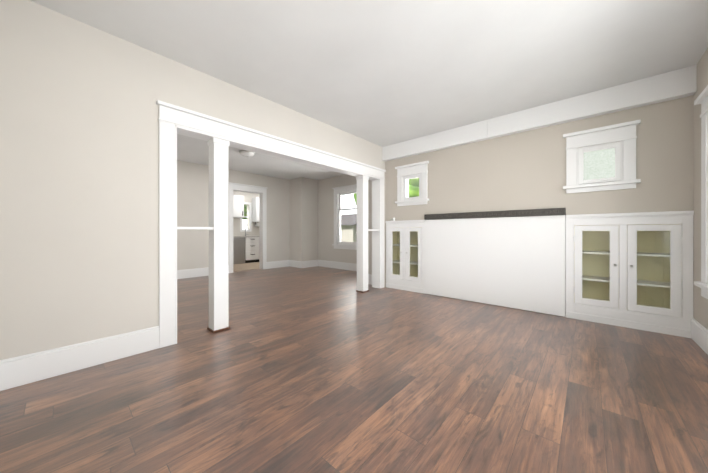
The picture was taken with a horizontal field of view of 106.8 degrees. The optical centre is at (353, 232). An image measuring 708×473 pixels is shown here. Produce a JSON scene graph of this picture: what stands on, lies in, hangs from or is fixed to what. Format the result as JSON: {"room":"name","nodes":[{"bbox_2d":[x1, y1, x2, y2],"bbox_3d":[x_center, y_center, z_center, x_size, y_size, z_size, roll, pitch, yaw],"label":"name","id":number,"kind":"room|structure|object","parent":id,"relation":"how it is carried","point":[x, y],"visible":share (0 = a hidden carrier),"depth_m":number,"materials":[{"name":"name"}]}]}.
{"room":"living room","nodes":[
{"label":"living room","id":0,"kind":"room"},
{"bbox_2d":[0,0,384,359],"bbox_3d":[-0.816,-0.286,3.570,0.150,2.660,5.100,0,0,42],"label":"wall","id":1,"kind":"structure","parent":0,"point":[79,186],"depth_m":2.04,"materials":[{"name":"beige paint"}]},
{"bbox_2d":[0,360,3,390],"bbox_3d":[-0.979,0.946,0.518,3.660,0.200,0.018,0,0,42],"label":"baseboard","id":2,"kind":"structure","parent":1,"relation":"attached to","point":[1,361],"depth_m":1.74,"materials":[{"name":"white paint"}]},
{"bbox_2d":[4,326,158,389],"bbox_3d":[-2.045,0.945,2.061,0.018,0.200,0.850,0,0,42],"label":"baseboard","id":3,"kind":"structure","parent":1,"relation":"attached to","point":[27,369],"depth_m":1.98,"materials":[{"name":"white paint"}]},
{"bbox_2d":[156,100,385,347],"bbox_3d":[-0.660,-0.069,3.746,0.246,2.225,3.550,0,0,42],"label":"door frame","id":4,"kind":"structure","parent":1,"relation":"attached to","point":[174,120],"depth_m":2.61,"materials":[{"name":"white paint"}]},
{"bbox_2d":[233,191,258,235],"bbox_3d":[-4.000,-0.290,9.473,0.150,2.660,3.500,0,0,42],"label":"wall","id":5,"kind":"structure","parent":0,"point":[248,197],"depth_m":9.51,"materials":[{"name":"beige paint"}]},
{"bbox_2d":[233,195,243,217],"bbox_3d":[-4.229,-0.885,8.833,0.348,0.750,0.940,0,0,42],"label":"upper cabinet","id":6,"kind":"object","parent":5,"relation":"attached to","point":[238,206],"depth_m":8.92,"materials":[{"name":"white paint"}]},
{"bbox_2d":[240,202,250,231],"bbox_3d":[-3.920,-0.560,9.489,0.100,1.060,0.410,0,0,42],"label":"kitchen window","id":7,"kind":"structure","parent":5,"relation":"in","point":[242,223],"depth_m":9.53,"materials":[{"name":"white paint"}]},
{"bbox_2d":[253,197,258,221],"bbox_3d":[-3.422,-0.820,9.742,0.348,0.880,0.590,0,0,42],"label":"upper cabinet","id":8,"kind":"object","parent":5,"relation":"attached to","point":[255,201],"depth_m":9.45,"materials":[{"name":"white paint"}]},
{"bbox_2d":[233,262,258,271],"bbox_3d":[-3.121,1.038,8.694,2.200,0.004,3.200,0,0,42],"label":"kitchen tile floor","id":9,"kind":"structure","parent":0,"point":[246,266],"depth_m":8.01,"materials":[{"name":"beige tile"}]},
{"bbox_2d":[233,237,244,263],"bbox_3d":[-4.061,0.600,8.789,0.660,0.880,0.615,0,0,42],"label":"dishwasher","id":10,"kind":"object","parent":9,"relation":"on","point":[238,250],"visible":0.48,"depth_m":8.67,"materials":[{"name":"silver metal"}]},
{"bbox_2d":[245,237,258,262],"bbox_3d":[-3.707,0.600,9.220,0.618,0.880,0.486,0,0,42],"label":"base cabinet","id":11,"kind":"object","parent":9,"relation":"on","point":[251,249],"depth_m":9.01,"materials":[{"name":"white paint"}]},
{"bbox_2d":[177,160,371,274],"bbox_3d":[-2.077,-0.287,5.238,3.950,2.660,5.920,0,0,42],"label":"wall","id":12,"kind":"structure","parent":0,"point":[300,218],"depth_m":7.63,"materials":[{"name":"beige paint"}]},
{"bbox_2d":[177,265,228,278],"bbox_3d":[-4.238,0.943,5.540,0.018,0.200,3.140,0,0,42],"label":"baseboard","id":13,"kind":"structure","parent":12,"relation":"attached to","point":[191,273],"depth_m":6.10,"materials":[{"name":"white paint"}]},
{"bbox_2d":[228,182,267,272],"bbox_3d":[-2.901,-0.118,7.153,0.215,2.320,1.090,0,0,42],"label":"door frame","id":14,"kind":"structure","parent":12,"relation":"attached to","point":[261,191],"depth_m":7.42,"materials":[{"name":"white paint"}]},
{"bbox_2d":[267,260,288,268],"bbox_3d":[-2.240,0.941,7.790,0.018,0.200,0.780,0,0,42],"label":"baseboard","id":15,"kind":"structure","parent":12,"relation":"attached to","point":[284,263],"depth_m":7.76,"materials":[{"name":"white paint"}]},
{"bbox_2d":[289,260,302,267],"bbox_3d":[-1.743,0.941,7.860,0.608,0.200,0.021,0,0,42],"label":"baseboard","id":16,"kind":"structure","parent":12,"relation":"attached to","point":[292,263],"depth_m":7.82,"materials":[{"name":"white paint"}]},
{"bbox_2d":[303,260,317,267],"bbox_3d":[-1.321,0.941,7.891,0.018,0.200,0.570,0,0,42],"label":"baseboard","id":17,"kind":"structure","parent":12,"relation":"attached to","point":[312,263],"depth_m":7.89,"materials":[{"name":"white paint"}]},
{"bbox_2d":[318,260,356,270],"bbox_3d":[-0.041,0.941,7.177,2.880,0.200,0.018,0,0,42],"label":"baseboard","id":18,"kind":"structure","parent":12,"relation":"attached to","point":[322,263],"depth_m":7.53,"materials":[{"name":"white paint"}]},
{"bbox_2d":[332,184,356,249],"bbox_3d":[0.045,-0.413,7.175,1.640,1.760,0.205,0,0,42],"label":"dining room window","id":19,"kind":"structure","parent":12,"relation":"in","point":[339,243],"depth_m":7.52,"materials":[{"name":"white paint"}]},
{"bbox_2d":[368,274,371,284],"bbox_3d":[0.371,0.943,5.247,0.300,0.200,0.018,0,0,42],"label":"baseboard","id":20,"kind":"structure","parent":12,"relation":"attached to","point":[369,275],"depth_m":5.28,"materials":[{"name":"white paint"}]},
{"bbox_2d":[0,266,707,472],"bbox_3d":[-1.271,1.093,4.911,10.390,0.100,6.800,0,0,42],"label":"floor","id":21,"kind":"structure","parent":0,"point":[317,369],"depth_m":1.69,"materials":[{"name":"brown wood"}]},
{"bbox_2d":[207,137,229,332],"bbox_3d":[-1.463,0.029,2.841,0.170,2.032,0.170,0,0,42],"label":"column","id":22,"kind":"structure","parent":21,"relation":"on","point":[218,240],"depth_m":2.78,"materials":[{"name":"white paint"}]},
{"bbox_2d":[177,227,212,229],"bbox_3d":[-1.623,-0.043,2.661,0.130,0.025,0.332,0,0,42],"label":"rail","id":23,"kind":"object","parent":22,"relation":"attached to","point":[199,228],"visible":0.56,"depth_m":2.66,"materials":[{"name":"white paint"}]},
{"bbox_2d":[356,175,368,292],"bbox_3d":[0.150,0.027,4.658,0.170,2.032,0.170,0,0,42],"label":"column","id":24,"kind":"structure","parent":21,"relation":"on","point":[362,233],"depth_m":4.60,"materials":[{"name":"white paint"}]},
{"bbox_2d":[385,220,424,293],"bbox_3d":[1.026,0.413,4.880,0.806,1.260,0.407,0,0,42],"label":"cabinet","id":25,"kind":"object","parent":21,"relation":"on","point":[405,254],"visible":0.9,"depth_m":4.79,"materials":[{"name":"white wood"}]},
{"bbox_2d":[424,208,565,316],"bbox_3d":[2.018,0.370,3.983,1.860,1.348,0.400,0,0,42],"label":"mantel","id":26,"kind":"object","parent":21,"relation":"on","point":[515,259],"visible":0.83,"depth_m":3.70,"materials":[{"name":"white paint"}]},
{"bbox_2d":[566,211,693,337],"bbox_3d":[3.091,0.414,3.045,0.983,1.260,0.407,0,0,42],"label":"cabinet","id":27,"kind":"object","parent":21,"relation":"on","point":[631,270],"visible":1,"depth_m":2.94,"materials":[{"name":"white wood"}]},
{"bbox_2d":[29,0,707,179],"bbox_3d":[-1.271,-1.667,4.909,10.390,0.100,6.800,0,0,42],"label":"ceiling","id":28,"kind":"structure","parent":0,"point":[382,73],"depth_m":2.33,"materials":[{"name":"paint"}]},
{"bbox_2d":[239,150,254,156],"bbox_3d":[-2.147,-1.584,5.286,0.300,0.144,0.300,0,0,42],"label":"ceiling light","id":29,"kind":"object","parent":28,"relation":"attached to","point":[245,153],"visible":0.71,"depth_m":5.21,"materials":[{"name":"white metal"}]},
{"bbox_2d":[382,65,696,161],"bbox_3d":[1.948,-1.486,3.790,3.690,0.260,0.100,0,0,42],"label":"beam","id":30,"kind":"structure","parent":28,"relation":"attached to","point":[672,85],"depth_m":3.19,"materials":[{"name":"white paint"}]},
{"bbox_2d":[385,95,693,286],"bbox_3d":[2.147,-0.286,4.015,3.690,2.660,0.500,0,0,42],"label":"wall","id":31,"kind":"structure","parent":0,"point":[526,170],"depth_m":3.37,"materials":[{"name":"beige paint"}]},
{"bbox_2d":[395,161,428,205],"bbox_3d":[1.079,-0.844,4.725,0.650,0.725,0.255,0,0,42],"label":"window","id":32,"kind":"structure","parent":31,"relation":"in","point":[416,170],"depth_m":4.66,"materials":[{"name":"white paint"}]},
{"bbox_2d":[563,119,640,193],"bbox_3d":[2.896,-0.843,3.112,0.650,0.725,0.255,0,0,42],"label":"window","id":33,"kind":"structure","parent":31,"relation":"in","point":[598,163],"depth_m":3.04,"materials":[{"name":"white paint"}]},
{"bbox_2d":[693,48,707,328],"bbox_3d":[2.055,-0.284,1.020,0.150,2.660,5.100,0,0,42],"label":"wall","id":34,"kind":"structure","parent":0,"point":[700,309],"depth_m":2.49,"materials":[{"name":"beige paint"}]},
{"bbox_2d":[691,318,707,354],"bbox_3d":[1.876,0.946,0.946,0.018,0.200,4.450,0,0,42],"label":"baseboard","id":35,"kind":"structure","parent":34,"relation":"attached to","point":[699,333],"depth_m":2.40,"materials":[{"name":"white paint"}]},
{"bbox_2d":[694,85,707,298],"bbox_3d":[2.632,-0.315,1.712,0.205,1.770,1.690,0,0,42],"label":"window","id":36,"kind":"structure","parent":34,"relation":"in","point":[702,99],"depth_m":2.30,"materials":[{"name":"white paint"}]},
{"label":"outside","id":37,"kind":"structure","parent":0,"visible":0},
{"bbox_3d":[10.925,1.734,16.683,80.000,0.200,80.000,0,0,42],"label":"ground","id":38,"kind":"structure","parent":37,"visible":0},
{"bbox_2d":[244,205,246,219],"bbox_3d":[-8.643,-2.297,19.266,3.565,7.897,3.324,0,0,42],"label":"tree","id":39,"kind":"object","parent":38,"relation":"on","point":[245,209],"depth_m":18.53,"materials":[{"name":"green plant"}]},
{"bbox_2d":[341,214,356,241],"bbox_3d":[-1.032,-0.481,37.328,9.700,4.200,8.000,0,0,42],"label":"house","id":40,"kind":"structure","parent":38,"relation":"on","point":[345,225],"depth_m":32.56,"materials":[{"name":"beige"}]},
{"bbox_2d":[353,193,356,205],"bbox_3d":[1.087,-1.878,12.851,2.566,7.117,2.312,0,0,42],"label":"tree","id":41,"kind":"object","parent":38,"relation":"on","point":[355,197],"depth_m":12.94,"materials":[{"name":"green plant"}]},
{"bbox_2d":[409,178,418,196],"bbox_3d":[1.969,-0.944,8.552,1.871,5.265,1.823,0,0,42],"label":"tree","id":42,"kind":"object","parent":38,"relation":"on","point":[414,186],"depth_m":8.06,"materials":[{"name":"green plant"}]}
]}

